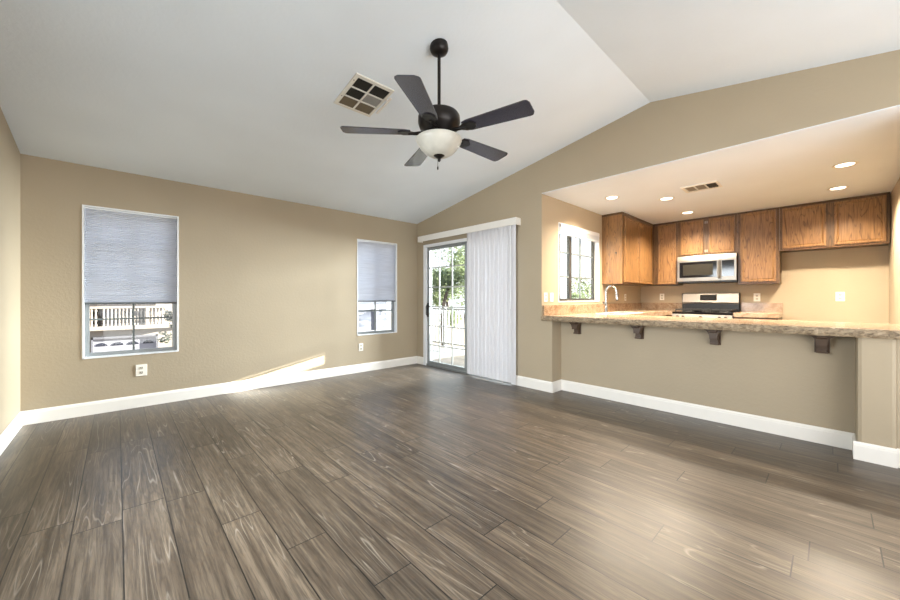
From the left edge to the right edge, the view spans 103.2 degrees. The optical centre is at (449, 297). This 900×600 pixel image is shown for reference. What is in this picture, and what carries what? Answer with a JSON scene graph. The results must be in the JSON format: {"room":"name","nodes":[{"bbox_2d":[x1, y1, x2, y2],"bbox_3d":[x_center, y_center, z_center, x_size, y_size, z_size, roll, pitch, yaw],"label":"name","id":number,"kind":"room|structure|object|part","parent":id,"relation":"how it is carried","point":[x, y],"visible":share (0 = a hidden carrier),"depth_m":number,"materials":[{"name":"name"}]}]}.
{"room":"empty living room","nodes":[
{"label":"empty living room","id":0,"kind":"room"},
{"bbox_2d":[0,107,19,434],"bbox_3d":[-1.347,-0.407,0.415,0.130,3.110,7.500,0,0,-43],"label":"wall","id":1,"kind":"structure","parent":0,"point":[9,151],"depth_m":2.85,"materials":[{"name":"beige paint"}]},
{"bbox_2d":[0,412,22,455],"bbox_3d":[-1.289,1.085,0.459,0.015,0.127,7.485,0,0,-43],"label":"baseboard","id":2,"kind":"structure","parent":1,"relation":"attached to","point":[9,433],"depth_m":2.85,"materials":[{"name":"white paint"}]},
{"bbox_2d":[20,154,416,410],"bbox_3d":[-2.263,-0.088,4.779,4.747,2.473,0.130,0,0,-43],"label":"wall","id":3,"kind":"structure","parent":0,"point":[268,286],"depth_m":4.20,"materials":[{"name":"beige paint"}]},
{"bbox_2d":[82,204,178,358],"bbox_3d":[-3.335,-0.154,3.757,0.751,1.505,0.112,0,0,-43],"label":"window","id":4,"kind":"structure","parent":3,"relation":"in","point":[86,354],"depth_m":3.71,"materials":[{"name":"white plastic"}]},
{"bbox_3d":[-3.360,-0.154,3.783,0.723,1.477,0.040,0,0,-43],"label":"frame","id":5,"kind":"part","parent":4,"relation":"part of","materials":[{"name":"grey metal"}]},
{"bbox_2d":[85,207,176,303],"bbox_3d":[-3.324,-0.413,3.745,0.717,0.956,0.042,0,0,-43],"label":"cellular shade","id":6,"kind":"object","parent":4,"relation":"attached to","point":[131,258],"visible":1,"depth_m":3.71,"materials":[{"name":"fabric"}]},
{"bbox_3d":[-3.324,-0.885,3.745,0.717,0.012,0.042,0,0,-43],"label":"rail","id":7,"kind":"part","parent":6,"relation":"part of","materials":[{"name":"white plastic"}]},
{"bbox_3d":[-3.324,0.056,3.745,0.717,0.018,0.034,0,0,-43],"label":"rail","id":8,"kind":"part","parent":6,"relation":"part of","materials":[{"name":"white plastic"}]},
{"bbox_2d":[136,364,146,375],"bbox_3d":[-3.254,0.763,3.759,0.090,0.120,0.009,0,0,-43],"label":"wall outlet","id":9,"kind":"object","parent":3,"relation":"attached to","point":[141,370],"visible":1,"depth_m":3.76,"materials":[{"name":"white plastic"}]},
{"bbox_2d":[20,356,416,425],"bbox_3d":[-2.213,1.085,4.726,4.487,0.127,0.015,0,0,-43],"label":"baseboard","id":10,"kind":"structure","parent":3,"relation":"attached to","point":[42,415],"depth_m":4.04,"materials":[{"name":"white paint"}]},
{"bbox_2d":[359,343,362,350],"bbox_3d":[-1.376,0.763,5.512,0.072,0.116,0.009,0,0,-43],"label":"wall outlet","id":11,"kind":"object","parent":3,"relation":"attached to","point":[360,344],"visible":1,"depth_m":5.51,"materials":[{"name":"white plastic"}]},
{"bbox_2d":[357,239,396,335],"bbox_3d":[-1.191,-0.162,5.758,0.737,1.490,0.112,0,0,-43],"label":"window","id":12,"kind":"structure","parent":3,"relation":"in","point":[393,310],"depth_m":5.87,"materials":[{"name":"white plastic"}]},
{"bbox_3d":[-1.216,-0.162,5.784,0.709,1.462,0.040,0,0,-43],"label":"frame","id":13,"kind":"part","parent":12,"relation":"part of","materials":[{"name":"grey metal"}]},
{"bbox_2d":[358,240,395,301],"bbox_3d":[-1.180,-0.414,5.746,0.703,0.954,0.042,0,0,-43],"label":"cellular shade","id":14,"kind":"object","parent":12,"relation":"attached to","point":[376,261],"visible":0.97,"depth_m":5.73,"materials":[{"name":"fabric"}]},
{"bbox_3d":[-1.180,-0.885,5.746,0.703,0.012,0.042,0,0,-43],"label":"rail","id":15,"kind":"part","parent":14,"relation":"part of","materials":[{"name":"white plastic"}]},
{"bbox_3d":[-1.180,0.054,5.746,0.703,0.018,0.034,0,0,-43],"label":"rail","id":16,"kind":"part","parent":14,"relation":"part of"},
{"bbox_2d":[0,355,899,599],"bbox_3d":[1.569,1.208,3.137,8.047,0.120,7.700,0,0,-43],"label":"floor","id":17,"kind":"structure","parent":0,"point":[416,481],"depth_m":2.00,"materials":[{"name":"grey wood"}]},
{"bbox_2d":[672,293,739,317],"bbox_3d":[4.066,0.516,5.670,0.714,1.185,0.768,0,0,-43],"label":"gas range","id":18,"kind":"object","parent":17,"relation":"on","point":[708,305],"visible":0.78,"depth_m":5.72,"materials":[{"name":"silver metal"}]},
{"bbox_3d":[3.848,0.312,5.467,0.055,0.113,0.768,0,0,-43],"label":"control panel","id":19,"kind":"part","parent":18,"relation":"part of","materials":[{"name":"silver metal"}]},
{"bbox_2d":[672,311,734,314],"bbox_3d":[4.053,0.239,5.658,0.575,0.030,0.768,0,0,-43],"label":"cooktop","id":20,"kind":"object","parent":18,"relation":"in","point":[676,312],"depth_m":5.52,"materials":[{"name":"black glass"}]},
{"bbox_2d":[734,317,781,319],"bbox_3d":[4.532,0.714,5.242,0.636,0.868,0.474,0,0,-43],"label":"base cabinet","id":21,"kind":"object","parent":17,"relation":"on","point":[780,318],"visible":0.1,"depth_m":5.06,"materials":[{"name":"brown wood"}]},
{"bbox_2d":[733,312,782,317],"bbox_3d":[4.530,0.248,5.237,0.649,0.060,0.487,0,0,-43],"label":"countertop","id":22,"kind":"structure","parent":21,"relation":"on","point":[736,314],"depth_m":5.03,"materials":[{"name":"beige stone"}]},
{"bbox_3d":[2.460,0.714,5.229,2.368,0.868,0.621,0,0,-43],"label":"base cabinet","id":23,"kind":"object","parent":17,"relation":"on","visible":0},
{"bbox_2d":[541,309,899,339],"bbox_3d":[3.335,0.250,4.501,3.401,0.064,2.884,0,0,-43],"label":"countertop","id":24,"kind":"structure","parent":23,"relation":"on","point":[653,318],"depth_m":3.13,"materials":[{"name":"beige stone"}]},
{"bbox_2d":[603,285,617,312],"bbox_3d":[2.303,0.018,5.127,0.125,0.400,0.210,0,0,-43],"label":"faucet","id":25,"kind":"object","parent":24,"relation":"on","point":[609,286],"visible":0.98,"depth_m":5.17,"materials":[{"name":"silver metal"}]},
{"bbox_3d":[2.327,-0.052,5.143,0.031,0.260,0.183,0,0,-43],"label":"spout","id":26,"kind":"part","parent":25,"relation":"part of","materials":[{"name":"silver metal"}]},
{"bbox_2d":[596,312,642,314],"bbox_3d":[2.385,0.309,5.000,0.746,0.198,0.346,0,0,-43],"label":"sink","id":27,"kind":"object","parent":24,"relation":"in","point":[619,313],"visible":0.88,"depth_m":4.93,"materials":[{"name":"white ceramic"}]},
{"bbox_2d":[0,0,899,223],"bbox_3d":[1.569,-1.623,3.137,7.847,0.658,7.500,0,0,-43],"label":"ceiling","id":28,"kind":"structure","parent":0,"point":[239,96],"depth_m":2.83,"materials":[{"name":"white paint"}]},
{"bbox_2d":[334,72,393,116],"bbox_3d":[-0.713,-1.680,2.986,0.366,0.079,0.397,0,0,-43],"label":"ceiling vent","id":29,"kind":"object","parent":28,"relation":"in","point":[363,95],"visible":1,"depth_m":2.97,"materials":[{"name":"white metal"}]},
{"bbox_3d":[-0.860,-1.661,3.018,0.135,0.026,0.111,0,0,-43],"label":"louver panel","id":30,"kind":"part","parent":29,"relation":"part of","materials":[{"name":"metal"}]},
{"bbox_3d":[-0.779,-1.681,2.932,0.135,0.024,0.105,0,0,-43],"label":"louver panel","id":31,"kind":"part","parent":29,"relation":"part of","materials":[{"name":"metal"}]},
{"bbox_3d":[-0.698,-1.701,2.845,0.135,0.026,0.111,0,0,-43],"label":"louver panel","id":32,"kind":"part","parent":29,"relation":"part of","materials":[{"name":"metal"}]},
{"bbox_3d":[-0.747,-1.661,3.123,0.145,0.026,0.111,0,0,-43],"label":"louver panel","id":33,"kind":"part","parent":29,"relation":"part of","materials":[{"name":"metal"}]},
{"bbox_3d":[-0.666,-1.681,3.037,0.145,0.024,0.105,0,0,-43],"label":"louver panel","id":34,"kind":"part","parent":29,"relation":"part of","materials":[{"name":"grey metal"}]},
{"bbox_3d":[-0.586,-1.701,2.950,0.145,0.026,0.111,0,0,-43],"label":"louver panel","id":35,"kind":"part","parent":29,"relation":"part of","materials":[{"name":"metal"}]},
{"bbox_2d":[340,38,533,169],"bbox_3d":[-0.042,-1.366,2.587,1.287,0.921,1.332,0,0,-43],"label":"ceiling fan","id":36,"kind":"object","parent":28,"relation":"hanging from","point":[438,123],"visible":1,"depth_m":2.45,"materials":[{"name":"black metal"}]},
{"bbox_3d":[-0.522,-1.182,2.525,0.481,0.030,0.152,0,0,-5],"label":"blade","id":37,"kind":"part","parent":36,"relation":"part of","materials":[{"name":"grey wood"}]},
{"bbox_3d":[-0.250,-1.182,2.972,0.152,0.030,0.481,0,0,-23],"label":"blade","id":38,"kind":"part","parent":36,"relation":"part of","materials":[{"name":"grey wood"}]},
{"bbox_3d":[-0.181,-1.182,2.128,0.152,0.030,0.481,0,0,13],"label":"blade","id":39,"kind":"part","parent":36,"relation":"part of","materials":[{"name":"grey wood"}]},
{"bbox_3d":[-0.078,-1.081,2.562,0.328,0.126,0.328,0,0,-43],"label":"lamp shade","id":40,"kind":"part","parent":36,"relation":"part of","materials":[{"name":"white glass"}]},
{"bbox_3d":[0.265,-1.182,2.846,0.484,0.030,0.152,0,0,-43],"label":"blade","id":41,"kind":"part","parent":36,"relation":"part of","materials":[{"name":"grey wood"}]},
{"bbox_3d":[0.302,-1.182,2.330,0.481,0.030,0.152,0,0,31],"label":"blade","id":42,"kind":"part","parent":36,"relation":"part of","materials":[{"name":"grey wood"}]},
{"bbox_2d":[604,196,618,199],"bbox_3d":[2.091,-1.291,4.601,0.180,0.006,0.180,0,0,-43],"label":"recessed light","id":43,"kind":"object","parent":28,"relation":"in","point":[608,197],"visible":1,"depth_m":4.59,"materials":[{"name":"white ceramic"}]},
{"bbox_2d":[659,197,674,200],"bbox_3d":[2.823,-1.291,4.647,0.180,0.006,0.180,0,0,-43],"label":"recessed light","id":44,"kind":"object","parent":28,"relation":"in","point":[663,198],"visible":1,"depth_m":4.63,"materials":[{"name":"white ceramic"}]},
{"bbox_2d":[680,211,693,213],"bbox_3d":[3.605,-1.291,5.410,0.180,0.006,0.180,0,0,-43],"label":"recessed light","id":45,"kind":"object","parent":28,"relation":"in","point":[687,212],"visible":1,"depth_m":5.40,"materials":[{"name":"white ceramic"}]},
{"bbox_2d":[681,181,722,192],"bbox_3d":[2.929,-1.289,4.154,0.280,0.012,0.350,0,0,-43],"label":"ceiling vent","id":46,"kind":"object","parent":28,"relation":"in","point":[713,184],"visible":1,"depth_m":4.15,"materials":[{"name":"white metal"}]},
{"bbox_2d":[827,186,848,190],"bbox_3d":[4.574,-1.291,4.202,0.180,0.006,0.180,0,0,-43],"label":"recessed light","id":47,"kind":"object","parent":28,"relation":"in","point":[838,187],"visible":1,"depth_m":4.21,"materials":[{"name":"white ceramic"}]},
{"bbox_2d":[832,161,858,167],"bbox_3d":[3.836,-1.291,3.462,0.180,0.006,0.180,0,0,-43],"label":"recessed light","id":48,"kind":"object","parent":28,"relation":"in","point":[851,163],"visible":1,"depth_m":3.45,"materials":[{"name":"white ceramic"}]},
{"bbox_2d":[547,196,640,304],"bbox_3d":[2.417,-0.088,5.707,3.360,2.473,0.130,0,0,-43],"label":"wall","id":49,"kind":"structure","parent":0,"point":[560,211],"depth_m":4.93,"materials":[{"name":"beige paint"}]},
{"bbox_2d":[558,222,598,301],"bbox_3d":[1.833,-0.469,5.140,1.206,1.055,0.112,0,0,-43],"label":"window","id":50,"kind":"structure","parent":49,"relation":"attached to","point":[594,256],"depth_m":5.26,"materials":[{"name":"white plastic"}]},
{"bbox_2d":[559,223,599,242],"bbox_3d":[1.855,-0.919,5.113,1.179,0.125,0.062,0,0,-43],"label":"raised blind","id":51,"kind":"object","parent":49,"relation":"attached to","point":[566,230],"visible":0.86,"depth_m":5.05,"materials":[{"name":"white fabric"}]},
{"bbox_3d":[1.855,-0.864,5.117,1.165,0.015,0.052,0,0,-43],"label":"rail","id":52,"kind":"part","parent":51,"relation":"part of","materials":[{"name":"white plastic"}]},
{"bbox_2d":[543,303,641,314],"bbox_3d":[2.380,0.156,5.569,3.339,0.125,0.019,0,0,-43],"label":"backsplash","id":53,"kind":"structure","parent":49,"relation":"attached to","point":[575,308],"depth_m":5.17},
{"bbox_2d":[602,212,652,285],"bbox_3d":[2.973,-0.753,5.915,1.374,1.079,0.323,0,0,-43],"label":"upper cabinet","id":54,"kind":"object","parent":49,"relation":"attached to","point":[627,240],"visible":1,"depth_m":5.54,"materials":[{"name":"brown wood"}]},
{"bbox_3d":[2.488,-0.737,5.475,0.008,1.046,0.304,0,0,-43],"label":"panel","id":55,"kind":"part","parent":54,"relation":"part of","materials":[{"name":"brown wood"}]},
{"bbox_3d":[2.976,-1.276,5.926,1.347,0.034,0.310,0,0,-43],"label":"rail","id":56,"kind":"part","parent":54,"relation":"part of","materials":[{"name":"brown wood"}]},
{"bbox_3d":[2.857,-0.737,5.598,0.585,1.000,0.019,0,0,-43],"label":"door","id":57,"kind":"part","parent":54,"relation":"part of","materials":[{"name":"brown wood"}]},
{"bbox_3d":[3.305,-0.737,6.016,0.589,1.000,0.019,0,0,-43],"label":"door","id":58,"kind":"part","parent":54,"relation":"part of","materials":[{"name":"brown wood"}]},
{"bbox_2d":[417,50,899,448],"bbox_3d":[2.101,-0.407,3.634,0.330,3.110,7.500,0,0,-43],"label":"wall","id":59,"kind":"structure","parent":0,"point":[679,127],"depth_m":3.29,"materials":[{"name":"beige paint"}]},
{"bbox_2d":[423,238,514,384],"bbox_3d":[0.246,0.123,5.452,0.161,2.050,1.930,0,0,-43],"label":"door","id":60,"kind":"structure","parent":59,"relation":"in","point":[427,249],"depth_m":5.90,"materials":[{"name":"white plastic"}]},
{"bbox_3d":[-0.389,0.208,6.054,0.054,0.240,0.036,0,0,-43],"label":"handle","id":61,"kind":"part","parent":60,"relation":"part of","materials":[{"name":"black plastic"}]},
{"bbox_3d":[-0.052,0.131,5.758,0.034,1.975,0.944,0,0,-43],"label":"sliding panel","id":62,"kind":"part","parent":60,"relation":"part of","materials":[{"name":"glass"}]},
{"bbox_2d":[418,217,520,383],"bbox_3d":[0.186,0.039,5.367,0.105,2.158,2.046,0,0,-43],"label":"vertical blind","id":63,"kind":"object","parent":59,"relation":"attached to","point":[491,246],"visible":1,"depth_m":4.92,"materials":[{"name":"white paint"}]},
{"bbox_2d":[569,322,580,333],"bbox_3d":[1.495,0.356,4.252,0.133,0.154,0.148,0,0,-43],"label":"corbel","id":64,"kind":"object","parent":59,"relation":"attached to","point":[576,326],"visible":0.68,"depth_m":4.24,"materials":[{"name":"brown wood"}]},
{"bbox_2d":[628,325,644,338],"bbox_3d":[1.969,0.356,3.744,0.133,0.154,0.148,0,0,-43],"label":"corbel","id":65,"kind":"object","parent":59,"relation":"attached to","point":[638,330],"visible":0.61,"depth_m":3.73,"materials":[{"name":"brown wood"}]},
{"bbox_2d":[417,356,899,468],"bbox_3d":[2.057,1.085,3.582,0.225,0.127,7.485,0,0,-43],"label":"baseboard","id":66,"kind":"structure","parent":59,"relation":"attached to","point":[876,454],"depth_m":3.17,"materials":[{"name":"white paint"}]},
{"bbox_2d":[702,329,723,344],"bbox_3d":[2.416,0.356,3.265,0.133,0.154,0.148,0,0,-43],"label":"corbel","id":67,"kind":"object","parent":59,"relation":"attached to","point":[714,335],"visible":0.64,"depth_m":3.26,"materials":[{"name":"brown wood"}]},
{"bbox_2d":[809,335,835,353],"bbox_3d":[2.884,0.356,2.764,0.133,0.154,0.148,0,0,-43],"label":"corbel","id":68,"kind":"object","parent":59,"relation":"attached to","point":[821,343],"visible":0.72,"depth_m":2.76,"materials":[{"name":"brown wood"}]},
{"bbox_3d":[2.928,0.357,2.805,0.012,0.153,0.084,0,0,-43],"label":"wall plate","id":69,"kind":"part","parent":68,"relation":"part of","materials":[{"name":"brown wood"}]},
{"bbox_2d":[641,245,888,323],"bbox_3d":[4.694,-0.088,5.633,0.130,2.473,3.085,0,0,-43],"label":"wall","id":70,"kind":"structure","parent":0,"point":[811,280],"depth_m":4.98,"materials":[{"name":"beige paint"}]},
{"bbox_2d":[642,302,681,309],"bbox_3d":[3.831,0.153,6.447,0.019,0.130,0.676,0,0,-43],"label":"backsplash","id":71,"kind":"structure","parent":70,"relation":"attached to","point":[647,306],"depth_m":6.44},
{"bbox_2d":[653,221,682,285],"bbox_3d":[3.708,-0.755,6.352,0.327,1.076,0.685,0,0,-43],"label":"upper cabinet","id":72,"kind":"object","parent":70,"relation":"attached to","point":[665,235],"visible":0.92,"depth_m":6.12,"materials":[{"name":"brown wood"}]},
{"bbox_3d":[3.704,-1.276,6.140,0.006,0.034,0.380,0,0,-43],"label":"rail","id":73,"kind":"part","parent":72,"relation":"part of","materials":[{"name":"brown wood"}]},
{"bbox_3d":[3.719,-0.745,6.115,0.019,1.023,0.271,0,0,-43],"label":"door","id":74,"kind":"part","parent":72,"relation":"part of","materials":[{"name":"brown wood"}]},
{"bbox_2d":[678,213,737,256],"bbox_3d":[4.213,-0.990,5.811,0.327,0.606,0.792,0,0,-43],"label":"upper cabinet","id":75,"kind":"object","parent":70,"relation":"attached to","point":[718,234],"visible":0.96,"depth_m":5.69,"materials":[{"name":"brown wood"}]},
{"bbox_3d":[3.968,-0.980,5.848,0.019,0.560,0.313,0,0,-43],"label":"door","id":76,"kind":"part","parent":75,"relation":"part of","materials":[{"name":"brown wood"}]},
{"bbox_2d":[677,253,737,283],"bbox_3d":[4.178,-0.464,5.775,0.425,0.439,0.780,0,0,-43],"label":"microwave","id":77,"kind":"object","parent":75,"relation":"attached to","point":[712,268],"visible":0.98,"depth_m":5.64,"materials":[{"name":"silver plastic"}]},
{"bbox_3d":[3.995,-0.438,5.736,0.022,0.338,0.588,0,0,-43],"label":"door","id":78,"kind":"part","parent":77,"relation":"part of","materials":[{"name":"silver metal"}]},
{"bbox_3d":[4.263,-0.438,5.449,0.021,0.338,0.188,0,0,-43],"label":"control panel","id":79,"kind":"part","parent":77,"relation":"part of","materials":[{"name":"silver metal"}]},
{"bbox_3d":[4.106,-1.276,5.710,0.006,0.034,0.792,0,0,-43],"label":"rail","id":80,"kind":"part","parent":75,"relation":"part of","materials":[{"name":"brown wood"}]},
{"bbox_3d":[4.235,-0.980,5.562,0.019,0.560,0.322,0,0,-43],"label":"door","id":81,"kind":"part","parent":75,"relation":"part of","materials":[{"name":"brown wood"}]},
{"bbox_2d":[754,293,759,300],"bbox_3d":[4.730,-0.007,5.493,0.009,0.125,0.080,0,0,-43],"label":"wall outlet","id":82,"kind":"object","parent":70,"relation":"attached to","point":[756,295],"visible":1,"depth_m":5.49,"materials":[{"name":"white plastic"}]},
{"bbox_2d":[738,207,781,284],"bbox_3d":[4.644,-0.750,5.350,0.327,1.086,0.465,0,0,-43],"label":"upper cabinet","id":83,"kind":"object","parent":70,"relation":"attached to","point":[759,254],"visible":0.97,"depth_m":5.23,"materials":[{"name":"brown wood"}]},
{"bbox_3d":[4.536,-1.276,5.249,0.006,0.034,0.465,0,0,-43],"label":"rail","id":84,"kind":"part","parent":83,"relation":"part of","materials":[{"name":"brown wood"}]},
{"bbox_2d":[741,303,782,312],"bbox_3d":[4.760,0.148,5.452,0.019,0.140,0.487,0,0,-43],"label":"backsplash","id":85,"kind":"structure","parent":70,"relation":"attached to","point":[745,307],"depth_m":5.43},
{"bbox_2d":[780,192,889,252],"bbox_3d":[5.142,-0.980,4.815,0.327,0.626,0.993,0,0,-43],"label":"upper cabinet","id":86,"kind":"object","parent":70,"relation":"attached to","point":[858,221],"visible":1,"depth_m":4.67,"materials":[{"name":"brown wood"}]},
{"bbox_3d":[4.856,-0.977,4.897,0.019,0.566,0.428,0,0,-43],"label":"door","id":87,"kind":"part","parent":86,"relation":"part of","materials":[{"name":"brown wood"}]},
{"bbox_3d":[5.035,-1.276,4.715,0.006,0.034,0.993,0,0,-43],"label":"rail","id":88,"kind":"part","parent":86,"relation":"part of","materials":[{"name":"brown wood"}]},
{"bbox_3d":[5.201,-0.977,4.527,0.019,0.566,0.436,0,0,-43],"label":"door","id":89,"kind":"part","parent":86,"relation":"part of","materials":[{"name":"brown wood"}]},
{"bbox_2d":[836,292,844,300],"bbox_3d":[5.321,-0.017,4.860,0.009,0.125,0.085,0,0,-43],"label":"wall outlet","id":90,"kind":"object","parent":70,"relation":"attached to","point":[840,296],"visible":1,"depth_m":4.86,"materials":[{"name":"beige plastic"}]},
{"bbox_2d":[889,178,899,323],"bbox_3d":[4.474,-0.088,3.407,3.230,2.473,0.130,0,0,-43],"label":"wall","id":91,"kind":"structure","parent":0,"point":[894,246],"depth_m":4.15,"materials":[{"name":"beige paint"}]},
{"label":"outside","id":92,"kind":"structure","parent":0,"visible":0},
{"bbox_2d":[387,313,464,348],"bbox_3d":[-28.007,4.348,35.651,120.000,0.200,79.600,0,0,-43],"label":"ground","id":93,"kind":"structure","parent":92,"point":[388,314],"depth_m":44.93,"materials":[{"name":"white concrete"}]},
{"bbox_2d":[90,304,171,352],"bbox_3d":[-22.932,-0.302,21.566,12.200,9.100,9.120,0,0,-43],"label":"house","id":94,"kind":"structure","parent":93,"relation":"on","point":[105,335],"depth_m":20.04,"materials":[{"name":"beige paint"}]},
{"bbox_3d":[-18.295,3.248,20.115,2.600,2.000,0.070,0,0,-43],"label":"garage door","id":95,"kind":"part","parent":94,"relation":"part of","materials":[{"name":"white metal"}]},
{"bbox_3d":[-17.764,0.528,20.316,4.050,0.120,0.200,0,0,-43],"label":"hand rail","id":96,"kind":"part","parent":94,"relation":"part of","materials":[{"name":"beige paint"}]},
{"bbox_3d":[-17.890,1.818,20.451,4.150,0.100,0.130,0,0,-43],"label":"cornice","id":97,"kind":"part","parent":94,"relation":"part of","materials":[{"name":"beige paint"}]},
{"bbox_2d":[157,310,171,342],"bbox_3d":[-14.280,2.433,19.227,2.430,3.678,1.658,0,0,-43],"label":"tree","id":98,"kind":"object","parent":93,"relation":"on","point":[165,312],"visible":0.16,"depth_m":18.71,"materials":[{"name":"green plant"}]},
{"bbox_2d":[358,302,390,331],"bbox_3d":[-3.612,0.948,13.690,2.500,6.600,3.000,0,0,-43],"label":"house","id":99,"kind":"structure","parent":93,"relation":"on","point":[365,319],"depth_m":13.60,"materials":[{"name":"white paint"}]},
{"bbox_2d":[432,263,463,345],"bbox_3d":[-0.439,0.962,22.398,4.560,6.606,3.234,0,0,-43],"label":"tree","id":100,"kind":"object","parent":93,"relation":"on","point":[457,290],"visible":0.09,"depth_m":22.85,"materials":[{"name":"green plant"}]},
{"bbox_2d":[432,246,464,345],"bbox_3d":[0.006,0.876,16.717,3.056,6.767,2.550,0,0,23],"label":"tree","id":101,"kind":"object","parent":93,"relation":"on","point":[443,279],"visible":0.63,"depth_m":16.36,"materials":[{"name":"green plant"}]},
{"bbox_2d":[432,245,464,325],"bbox_3d":[1.371,-0.771,28.561,5.741,10.055,4.334,0,0,-43],"label":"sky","id":102,"kind":"structure","parent":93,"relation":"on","point":[444,250],"depth_m":28.21,"materials":[{"name":"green plant"}]},
{"bbox_2d":[572,277,590,298],"bbox_3d":[4.849,1.687,14.502,2.746,5.171,3.424,0,0,-27],"label":"tree","id":103,"kind":"object","parent":93,"relation":"on","point":[574,295],"visible":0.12,"depth_m":14.43,"materials":[{"name":"green plant"}]},
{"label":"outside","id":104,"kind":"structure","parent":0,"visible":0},
{"bbox_2d":[432,307,464,358],"bbox_3d":[-0.139,0.778,7.369,1.888,1.100,5.783,0,0,-43],"label":"balcony","id":105,"kind":"object","parent":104,"point":[444,352],"visible":0.14,"depth_m":8.32,"materials":[{"name":"concrete"}]},
{"bbox_3d":[-0.122,0.713,8.603,0.070,0.970,0.070,0,0,-43],"label":"post","id":106,"kind":"part","parent":105,"relation":"part of","materials":[{"name":"white paint"}]}
]}

